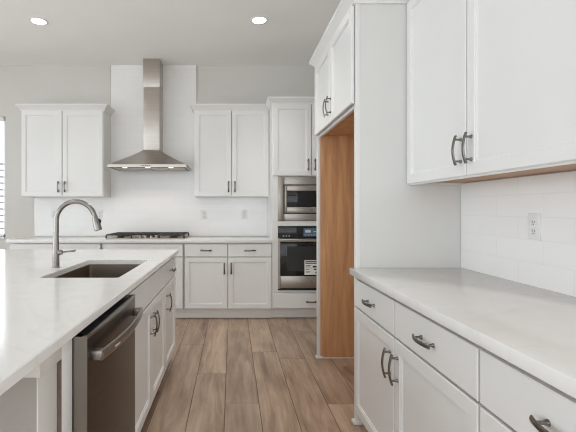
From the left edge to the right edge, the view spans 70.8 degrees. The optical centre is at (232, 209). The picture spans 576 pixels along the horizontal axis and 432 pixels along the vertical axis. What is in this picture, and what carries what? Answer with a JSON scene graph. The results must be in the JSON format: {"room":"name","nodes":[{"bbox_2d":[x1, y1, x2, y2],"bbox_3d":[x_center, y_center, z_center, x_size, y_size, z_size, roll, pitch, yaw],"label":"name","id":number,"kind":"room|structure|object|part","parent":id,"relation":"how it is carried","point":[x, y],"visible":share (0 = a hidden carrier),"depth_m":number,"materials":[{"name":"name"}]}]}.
{"room":"kitchen","nodes":[
{"label":"kitchen","id":0,"kind":"room"},
{"bbox_2d":[0,66,314,248],"bbox_3d":[-1.891,-0.297,5.200,6.458,3.098,0.140,0,0,0],"label":"wall","id":1,"kind":"structure","parent":0,"point":[18,84],"depth_m":5.13,"materials":[{"name":"beige paint"}]},
{"bbox_2d":[0,121,4,238],"bbox_3d":[-3.681,-0.410,5.180,1.538,1.565,0.160,0,0,0],"label":"window","id":2,"kind":"structure","parent":1,"relation":"in","point":[1,237],"depth_m":5.19,"materials":[{"name":"white glass"}]},
{"bbox_2d":[0,117,4,235],"bbox_3d":[-3.680,-0.420,5.159,1.480,1.535,0.045,0,0,0],"label":"window blind","id":3,"kind":"object","parent":2,"relation":"attached to","point":[1,118],"visible":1,"depth_m":5.16,"materials":[{"name":"white paint"}]},
{"bbox_2d":[15,104,114,197],"bbox_3d":[-2.056,-0.711,4.951,1.100,1.116,0.335,0,0,0],"label":"upper cabinet","id":4,"kind":"object","parent":1,"relation":"attached to","point":[66,148],"visible":1,"depth_m":4.84,"materials":[{"name":"white paint"}]},
{"bbox_3d":[-2.304,-0.675,4.835,0.488,1.030,0.020,0,0,0],"label":"door","id":5,"kind":"part","parent":4,"relation":"part of","materials":[{"name":"white paint"}]},
{"bbox_3d":[-2.056,-1.232,4.957,1.100,0.075,0.324,0,0,0],"label":"crown moulding","id":6,"kind":"part","parent":4,"relation":"part of","materials":[{"name":"white paint"}]},
{"bbox_3d":[-1.808,-0.675,4.835,0.486,1.030,0.020,0,0,0],"label":"door","id":7,"kind":"part","parent":4,"relation":"part of","materials":[{"name":"white paint"}]},
{"bbox_2d":[107,59,190,170],"bbox_3d":[-0.990,-1.166,4.870,0.914,1.358,0.496,0,0,0],"label":"range hood","id":8,"kind":"object","parent":1,"relation":"attached to","point":[152,158],"visible":1,"depth_m":4.89,"materials":[{"name":"silver metal"}]},
{"bbox_2d":[34,65,266,235],"bbox_3d":[-1.046,-0.754,5.123,2.981,2.184,0.013,0,0,0],"label":"tile backsplash","id":9,"kind":"structure","parent":1,"relation":"attached to","point":[140,201],"depth_m":5.12,"materials":[{"name":"white tile"}]},
{"bbox_3d":[-2.533,0.090,5.123,0.006,0.495,0.013,0,0,0],"label":"edge trim","id":10,"kind":"part","parent":9,"relation":"part of","materials":[{"name":"silver metal"}]},
{"bbox_2d":[51,209,55,217],"bbox_3d":[-2.290,0.047,5.114,0.072,0.118,0.009,0,0,0],"label":"wall outlet","id":11,"kind":"object","parent":9,"relation":"attached to","point":[53,211],"visible":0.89,"depth_m":5.11,"materials":[{"name":"white plastic"}]},
{"bbox_2d":[97,210,101,218],"bbox_3d":[-1.700,0.062,5.114,0.072,0.118,0.009,0,0,0],"label":"wall outlet","id":12,"kind":"object","parent":9,"relation":"attached to","point":[99,212],"visible":0.94,"depth_m":5.11,"materials":[{"name":"white plastic"}]},
{"bbox_3d":[-1.559,-1.558,5.123,0.006,0.576,0.013,0,0,0],"label":"edge trim","id":13,"kind":"part","parent":9,"relation":"part of","materials":[{"name":"silver metal"}]},
{"bbox_3d":[-0.460,-1.558,5.123,0.006,0.576,0.013,0,0,0],"label":"edge trim","id":14,"kind":"part","parent":9,"relation":"part of","materials":[{"name":"silver metal"}]},
{"bbox_2d":[201,210,205,218],"bbox_3d":[-0.372,0.064,5.114,0.072,0.118,0.009,0,0,0],"label":"wall outlet","id":15,"kind":"object","parent":9,"relation":"attached to","point":[203,212],"visible":1,"depth_m":5.11,"materials":[{"name":"white plastic"}]},
{"bbox_2d":[242,210,246,218],"bbox_3d":[0.153,0.064,5.114,0.072,0.118,0.009,0,0,0],"label":"wall outlet","id":16,"kind":"object","parent":9,"relation":"attached to","point":[244,212],"visible":1,"depth_m":5.11,"materials":[{"name":"white plastic"}]},
{"bbox_2d":[190,104,268,197],"bbox_3d":[-0.034,-0.711,4.951,0.959,1.116,0.335,0,0,0],"label":"upper cabinet","id":17,"kind":"object","parent":1,"relation":"attached to","point":[231,141],"visible":0.99,"depth_m":4.84,"materials":[{"name":"white paint"}]},
{"bbox_3d":[-0.233,-0.675,4.835,0.442,1.030,0.020,0,0,0],"label":"door","id":18,"kind":"part","parent":17,"relation":"part of","materials":[{"name":"white paint"}]},
{"bbox_3d":[-0.034,-1.232,4.957,0.959,0.075,0.324,0,0,0],"label":"crown moulding","id":19,"kind":"part","parent":17,"relation":"part of","materials":[{"name":"white paint"}]},
{"bbox_3d":[0.215,-0.675,4.835,0.442,1.030,0.020,0,0,0],"label":"door","id":20,"kind":"part","parent":17,"relation":"part of","materials":[{"name":"white paint"}]},
{"bbox_2d":[0,0,354,65],"bbox_3d":[-1.831,-1.896,0.815,6.538,0.100,8.830,0,0,0],"label":"ceiling","id":21,"kind":"structure","parent":0,"point":[77,32],"depth_m":4.13,"materials":[{"name":"paint"}]},
{"bbox_2d":[29,17,47,25],"bbox_3d":[-1.900,-1.843,3.920,0.176,0.007,0.176,0,0,0],"label":"recessed light","id":22,"kind":"object","parent":21,"relation":"in","point":[35,20],"visible":1,"depth_m":3.92,"materials":[{"name":"white paint"}]},
{"bbox_2d":[250,16,267,24],"bbox_3d":[0.260,-1.843,3.900,0.176,0.007,0.176,0,0,0],"label":"recessed light","id":23,"kind":"object","parent":21,"relation":"in","point":[258,20],"visible":1,"depth_m":3.90,"materials":[{"name":"white paint"}]},
{"bbox_2d":[140,318,367,431],"bbox_3d":[-1.831,1.302,0.815,6.538,0.100,8.830,0,0,0],"label":"floor","id":24,"kind":"structure","parent":0,"point":[240,405],"depth_m":2.89,"materials":[{"name":"brown wood"}]},
{"bbox_2d":[0,339,71,431],"bbox_3d":[-1.215,0.809,1.099,1.470,0.886,0.201,0,0,0],"label":"island base","id":25,"kind":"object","parent":24,"relation":"on","point":[41,401],"depth_m":1.03,"materials":[{"name":"paint"}]},
{"bbox_3d":[-1.215,0.393,1.062,1.470,0.054,0.127,0,0,0],"label":"apron trim","id":26,"kind":"part","parent":25,"relation":"part of","materials":[{"name":"beige paint"}]},
{"bbox_3d":[-0.492,0.809,1.062,0.004,0.886,0.109,0,0,0],"label":"return panel","id":27,"kind":"part","parent":25,"relation":"part of","materials":[{"name":"beige paint"}]},
{"bbox_2d":[10,243,102,248],"bbox_3d":[-2.005,0.814,4.799,1.049,0.876,0.641,0,0,0],"label":"base cabinet","id":28,"kind":"object","parent":24,"relation":"on","point":[12,245],"visible":0.02,"depth_m":4.52,"materials":[{"name":"white paint"}]},
{"bbox_3d":[-2.264,0.462,4.530,0.509,0.143,0.020,0,0,0],"label":"drawer","id":29,"kind":"part","parent":28,"relation":"part of","materials":[{"name":"white paint"}]},
{"bbox_3d":[-1.748,0.462,4.530,0.507,0.143,0.020,0,0,0],"label":"drawer","id":30,"kind":"part","parent":28,"relation":"part of","materials":[{"name":"white paint"}]},
{"bbox_2d":[6,236,271,242],"bbox_3d":[-1.053,0.357,4.806,2.994,0.036,0.624,0,0,0],"label":"countertop","id":31,"kind":"structure","parent":28,"relation":"on","point":[32,239],"depth_m":4.49,"materials":[{"name":"white stone"}]},
{"bbox_2d":[105,232,188,238],"bbox_3d":[-1.002,0.313,4.820,0.910,0.053,0.510,0,0,0],"label":"gas cooktop","id":32,"kind":"object","parent":31,"relation":"in","point":[118,235],"visible":1,"depth_m":4.67,"materials":[{"name":"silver metal"}]},
{"bbox_2d":[72,294,142,431],"bbox_3d":[-0.713,0.816,1.501,0.679,0.872,0.594,0,0,0],"label":"dishwasher","id":33,"kind":"object","parent":24,"relation":"on","point":[103,352],"visible":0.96,"depth_m":1.36,"materials":[{"name":"metal"}]},
{"bbox_3d":[-0.459,0.760,1.205,0.043,0.753,0.002,0,0,0],"label":"trim","id":34,"kind":"part","parent":33,"relation":"part of","materials":[{"name":"metal"}]},
{"bbox_3d":[-0.406,0.449,1.502,0.065,0.034,0.550,0,0,0],"label":"handle","id":35,"kind":"part","parent":33,"relation":"part of","materials":[{"name":"metal"}]},
{"bbox_2d":[102,243,184,317],"bbox_3d":[-1.016,0.814,4.799,0.928,0.876,0.641,0,0,0],"label":"base cabinet","id":36,"kind":"object","parent":24,"relation":"on","point":[179,258],"visible":0.02,"depth_m":4.52,"materials":[{"name":"white paint"}]},
{"bbox_3d":[-1.016,0.462,4.530,0.905,0.143,0.020,0,0,0],"label":"drawer","id":37,"kind":"part","parent":36,"relation":"part of","materials":[{"name":"white paint"}]},
{"bbox_3d":[-0.787,0.832,4.530,0.448,0.578,0.020,0,0,0],"label":"door","id":38,"kind":"part","parent":36,"relation":"part of","materials":[{"name":"white paint"}]},
{"bbox_2d":[127,265,164,431],"bbox_3d":[-0.764,0.809,2.351,0.661,0.886,0.977,0,0,0],"label":"base cabinet","id":39,"kind":"object","parent":24,"relation":"on","point":[149,294],"visible":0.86,"depth_m":2.29,"materials":[{"name":"white paint"}]},
{"bbox_3d":[-0.485,0.849,2.112,0.020,0.600,0.484,0,0,0],"label":"door","id":40,"kind":"part","parent":39,"relation":"part of","materials":[{"name":"white paint"}]},
{"bbox_3d":[-0.485,0.465,2.351,0.020,0.149,0.962,0,0,0],"label":"drawer","id":41,"kind":"part","parent":39,"relation":"part of","materials":[{"name":"white paint"}]},
{"bbox_3d":[-0.454,0.669,2.319,0.041,0.133,0.019,0,0,0],"label":"handle","id":42,"kind":"part","parent":39,"relation":"part of","materials":[{"name":"grey metal"}]},
{"bbox_3d":[-0.454,0.669,2.396,0.041,0.133,0.019,0,0,0],"label":"handle","id":43,"kind":"part","parent":39,"relation":"part of","materials":[{"name":"grey metal"}]},
{"bbox_3d":[-0.485,0.849,2.596,0.020,0.600,0.471,0,0,0],"label":"door","id":44,"kind":"part","parent":39,"relation":"part of","materials":[{"name":"white paint"}]},
{"bbox_2d":[164,256,176,370],"bbox_3d":[-0.764,0.809,3.091,0.661,0.886,0.499,0,0,0],"label":"base cabinet","id":45,"kind":"object","parent":24,"relation":"on","point":[170,268],"visible":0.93,"depth_m":3.07,"materials":[{"name":"white paint"}]},
{"bbox_2d":[0,249,178,395],"bbox_3d":[-1.258,0.352,2.025,1.604,0.028,2.729,0,0,0],"label":"countertop","id":46,"kind":"structure","parent":45,"relation":"on","point":[40,312],"depth_m":1.57,"materials":[{"name":"white stone"}]},
{"bbox_2d":[52,199,101,267],"bbox_3d":[-0.905,0.139,2.330,0.292,0.398,0.047,0,0,0],"label":"kitchen faucet","id":47,"kind":"object","parent":46,"relation":"on","point":[97,226],"visible":1,"depth_m":2.32,"materials":[{"name":"silver metal"}]},
{"bbox_3d":[-0.964,0.249,2.330,0.105,0.032,0.032,0,0,0],"label":"lever","id":48,"kind":"part","parent":47,"relation":"part of","materials":[{"name":"silver metal"}]},
{"bbox_3d":[-0.915,0.039,2.330,0.250,0.198,0.028,0,0,0],"label":"spout","id":49,"kind":"part","parent":47,"relation":"part of","materials":[{"name":"silver metal"}]},
{"bbox_2d":[54,264,140,277],"bbox_3d":[-0.761,0.487,2.329,0.429,0.240,0.743,0,0,0],"label":"sink","id":50,"kind":"object","parent":46,"relation":"in","point":[91,270],"visible":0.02,"depth_m":2.68,"materials":[{"name":"metal"}]},
{"bbox_3d":[-0.454,0.669,2.882,0.041,0.133,0.019,0,0,0],"label":"handle","id":51,"kind":"part","parent":45,"relation":"part of","materials":[{"name":"grey metal"}]},
{"bbox_3d":[-0.485,0.465,3.090,0.020,0.149,0.486,0,0,0],"label":"drawer","id":52,"kind":"part","parent":45,"relation":"part of","materials":[{"name":"white paint"}]},
{"bbox_2d":[184,243,271,317],"bbox_3d":[-0.052,0.814,4.799,0.996,0.876,0.641,0,0,0],"label":"base cabinet","id":53,"kind":"object","parent":24,"relation":"on","point":[222,280],"visible":0.99,"depth_m":4.53,"materials":[{"name":"white paint"}]},
{"bbox_3d":[-0.299,0.462,4.530,0.484,0.143,0.020,0,0,0],"label":"drawer","id":54,"kind":"part","parent":53,"relation":"part of","materials":[{"name":"white paint"}]},
{"bbox_3d":[-0.299,0.832,4.530,0.484,0.578,0.020,0,0,0],"label":"door","id":55,"kind":"part","parent":53,"relation":"part of","materials":[{"name":"white paint"}]},
{"bbox_3d":[0.197,0.462,4.530,0.490,0.143,0.020,0,0,0],"label":"drawer","id":56,"kind":"part","parent":53,"relation":"part of","materials":[{"name":"white paint"}]},
{"bbox_3d":[0.197,0.832,4.530,0.490,0.578,0.020,0,0,0],"label":"door","id":57,"kind":"part","parent":53,"relation":"part of","materials":[{"name":"white paint"}]},
{"bbox_2d":[266,96,316,317],"bbox_3d":[0.857,-0.009,4.804,0.922,2.521,0.650,0,0,0],"label":"tall cabinet","id":58,"kind":"object","parent":24,"relation":"on","point":[292,138],"visible":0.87,"depth_m":4.53,"materials":[{"name":"white paint"}]},
{"bbox_3d":[0.857,-1.232,4.633,0.922,0.075,0.285,0,0,0],"label":"crown moulding","id":59,"kind":"part","parent":58,"relation":"part of","materials":[{"name":"white paint"}]},
{"bbox_3d":[0.675,-0.789,4.530,0.430,0.802,0.020,0,0,0],"label":"door","id":60,"kind":"part","parent":58,"relation":"part of","materials":[{"name":"white paint"}]},
{"bbox_3d":[0.886,1.031,4.530,0.852,0.168,0.020,0,0,0],"label":"drawer","id":61,"kind":"part","parent":58,"relation":"part of","materials":[{"name":"white paint"}]},
{"bbox_2d":[278,226,316,289],"bbox_3d":[0.893,0.552,4.766,0.756,0.725,0.608,0,0,0],"label":"oven","id":62,"kind":"object","parent":58,"relation":"in","point":[297,245],"visible":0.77,"depth_m":4.50,"materials":[{"name":"black glass"}]},
{"bbox_3d":[0.527,0.610,4.532,0.024,0.572,0.019,0,0,0],"label":"trim","id":63,"kind":"part","parent":62,"relation":"part of","materials":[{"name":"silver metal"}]},
{"bbox_3d":[0.893,0.257,4.529,0.756,0.134,0.023,0,0,0],"label":"control panel","id":64,"kind":"part","parent":62,"relation":"part of","materials":[{"name":"black glass"}]},
{"bbox_3d":[0.893,0.353,4.484,0.736,0.024,0.044,0,0,0],"label":"handle","id":65,"kind":"part","parent":62,"relation":"part of","materials":[{"name":"silver metal"}]},
{"bbox_3d":[0.893,0.555,4.519,0.704,0.389,0.029,0,0,0],"label":"glass","id":66,"kind":"part","parent":62,"relation":"part of","materials":[{"name":"black glass"}]},
{"bbox_2d":[278,177,316,220],"bbox_3d":[0.893,-0.120,4.751,0.756,0.501,0.478,0,0,0],"label":"microwave","id":67,"kind":"object","parent":58,"relation":"in","point":[297,196],"visible":0.69,"depth_m":4.52,"materials":[{"name":"silver metal"}]},
{"bbox_3d":[0.893,-0.117,4.526,0.606,0.308,0.020,0,0,0],"label":"door","id":68,"kind":"part","parent":67,"relation":"part of","materials":[{"name":"silver metal"}]},
{"bbox_3d":[1.104,-0.789,4.530,0.416,0.802,0.020,0,0,0],"label":"door","id":69,"kind":"part","parent":58,"relation":"part of","materials":[{"name":"white paint"}]},
{"bbox_2d":[309,0,460,424],"bbox_3d":[0.995,-0.009,2.855,0.686,2.521,1.160,0,0,0],"label":"refrigerator surround","id":70,"kind":"object","parent":24,"relation":"on","point":[369,216],"visible":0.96,"depth_m":2.33,"materials":[{"name":"white paint"}]},
{"bbox_3d":[0.702,-0.905,3.119,0.018,0.569,0.516,0,0,0],"label":"door","id":71,"kind":"part","parent":70,"relation":"part of","materials":[{"name":"white paint"}]},
{"bbox_3d":[0.672,-0.733,2.896,0.041,0.133,0.019,0,0,0],"label":"handle","id":72,"kind":"part","parent":70,"relation":"part of","materials":[{"name":"grey metal"}]},
{"bbox_3d":[0.672,-0.733,2.817,0.041,0.133,0.019,0,0,0],"label":"handle","id":73,"kind":"part","parent":70,"relation":"part of","materials":[{"name":"grey metal"}]},
{"bbox_3d":[1.026,0.029,3.373,0.624,2.446,0.021,0,0,0],"label":"panel","id":74,"kind":"part","parent":70,"relation":"part of","materials":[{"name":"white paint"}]},
{"bbox_3d":[0.702,-0.905,2.595,0.018,0.569,0.516,0,0,0],"label":"door","id":75,"kind":"part","parent":70,"relation":"part of","materials":[{"name":"white paint"}]},
{"bbox_3d":[0.729,1.241,2.340,0.055,0.022,0.043,0,0,0],"label":"shoe moulding","id":76,"kind":"part","parent":70,"relation":"part of","materials":[{"name":"white paint"}]},
{"bbox_3d":[0.998,-1.232,2.855,0.678,0.075,1.160,0,0,0],"label":"crown moulding","id":77,"kind":"part","parent":70,"relation":"part of","materials":[{"name":"white paint"}]},
{"bbox_3d":[1.026,0.029,2.338,0.622,2.446,0.023,0,0,0],"label":"panel","id":78,"kind":"part","parent":70,"relation":"part of","materials":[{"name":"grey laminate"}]},
{"bbox_2d":[354,278,485,431],"bbox_3d":[0.994,0.814,1.735,0.661,0.876,1.175,0,0,0],"label":"base cabinet","id":79,"kind":"object","parent":24,"relation":"on","point":[413,373],"visible":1,"depth_m":1.62,"materials":[{"name":"white paint"}]},
{"bbox_3d":[0.684,0.476,2.033,0.041,0.019,0.127,0,0,0],"label":"handle","id":80,"kind":"part","parent":79,"relation":"part of","materials":[{"name":"grey metal"}]},
{"bbox_3d":[0.715,0.476,2.033,0.020,0.153,0.566,0,0,0],"label":"drawer","id":81,"kind":"part","parent":79,"relation":"part of","materials":[{"name":"white paint"}]},
{"bbox_3d":[0.715,0.861,2.033,0.020,0.595,0.566,0,0,0],"label":"door","id":82,"kind":"part","parent":79,"relation":"part of","materials":[{"name":"white paint"}]},
{"bbox_3d":[0.684,0.683,1.785,0.041,0.133,0.019,0,0,0],"label":"handle","id":83,"kind":"part","parent":79,"relation":"part of","materials":[{"name":"grey metal"}]},
{"bbox_3d":[0.684,0.683,1.707,0.041,0.133,0.019,0,0,0],"label":"handle","id":84,"kind":"part","parent":79,"relation":"part of","materials":[{"name":"grey metal"}]},
{"bbox_3d":[0.684,0.476,1.447,0.041,0.019,0.127,0,0,0],"label":"handle","id":85,"kind":"part","parent":79,"relation":"part of","materials":[{"name":"grey metal"}]},
{"bbox_3d":[0.715,0.476,1.447,0.020,0.153,0.590,0,0,0],"label":"drawer","id":86,"kind":"part","parent":79,"relation":"part of","materials":[{"name":"white paint"}]},
{"bbox_3d":[0.715,0.861,1.447,0.020,0.595,0.590,0,0,0],"label":"door","id":87,"kind":"part","parent":79,"relation":"part of","materials":[{"name":"white paint"}]},
{"bbox_2d":[349,268,575,398],"bbox_3d":[1.008,0.357,1.402,0.658,0.038,1.844,0,0,0],"label":"countertop","id":88,"kind":"structure","parent":79,"relation":"on","point":[532,328],"depth_m":1.34,"materials":[{"name":"white stone"}]},
{"bbox_2d":[480,350,575,431],"bbox_3d":[0.994,0.814,0.847,0.661,0.876,0.599,0,0,0],"label":"base cabinet","id":89,"kind":"object","parent":24,"relation":"on","point":[514,399],"visible":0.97,"depth_m":0.99,"materials":[{"name":"white paint"}]},
{"bbox_3d":[0.715,0.861,0.849,0.020,0.595,0.585,0,0,0],"label":"door","id":90,"kind":"part","parent":89,"relation":"part of","materials":[{"name":"white paint"}]},
{"bbox_3d":[0.684,0.476,0.849,0.041,0.019,0.127,0,0,0],"label":"handle","id":91,"kind":"part","parent":89,"relation":"part of","materials":[{"name":"grey metal"}]},
{"bbox_2d":[407,0,575,183],"bbox_3d":[1.398,-0.297,0.815,0.120,3.098,8.870,0,0,0],"label":"wall","id":92,"kind":"structure","parent":0,"point":[407,0],"depth_m":1.84,"materials":[{"name":"beige paint"}]},
{"bbox_2d":[407,0,575,184],"bbox_3d":[1.152,-0.705,1.687,0.371,1.129,1.271,0,0,0],"label":"upper cabinet","id":93,"kind":"object","parent":92,"relation":"attached to","point":[491,84],"visible":1,"depth_m":1.59,"materials":[{"name":"white paint"}]},
{"bbox_3d":[1.018,-0.668,2.023,0.020,1.043,0.588,0,0,0],"label":"door","id":94,"kind":"part","parent":93,"relation":"part of","materials":[{"name":"white paint"}]},
{"bbox_3d":[0.987,-0.260,1.764,0.041,0.133,0.019,0,0,0],"label":"handle","id":95,"kind":"part","parent":93,"relation":"part of","materials":[{"name":"grey metal"}]},
{"bbox_3d":[0.987,-0.260,1.687,0.041,0.133,0.019,0,0,0],"label":"handle","id":96,"kind":"part","parent":93,"relation":"part of","materials":[{"name":"grey metal"}]},
{"bbox_3d":[1.018,-0.668,1.415,0.020,1.043,0.612,0,0,0],"label":"door","id":97,"kind":"part","parent":93,"relation":"part of","materials":[{"name":"white paint"}]},
{"bbox_2d":[461,171,575,296],"bbox_3d":[1.332,0.095,1.427,0.010,0.486,1.794,0,0,0],"label":"tile backsplash","id":98,"kind":"structure","parent":92,"relation":"attached to","point":[494,213],"depth_m":1.82,"materials":[{"name":"white tile"}]},
{"bbox_2d":[528,214,540,240],"bbox_3d":[1.323,0.077,1.755,0.009,0.118,0.072,0,0,0],"label":"wall outlet","id":99,"kind":"object","parent":98,"relation":"attached to","point":[534,220],"visible":1,"depth_m":1.75,"materials":[{"name":"white plastic"}]},
{"bbox_2d":[530,219,536,225],"bbox_3d":[1.321,0.057,1.755,0.005,0.029,0.033,0,0,0],"label":"receptacle","id":100,"kind":"object","parent":99,"relation":"attached to","point":[533,222],"depth_m":1.75,"materials":[{"name":"white plastic"}]},
{"bbox_2d":[530,228,536,234],"bbox_3d":[1.321,0.097,1.755,0.005,0.029,0.033,0,0,0],"label":"receptacle","id":101,"kind":"object","parent":99,"relation":"attached to","point":[533,231],"depth_m":1.75,"materials":[{"name":"white plastic"}]}
]}

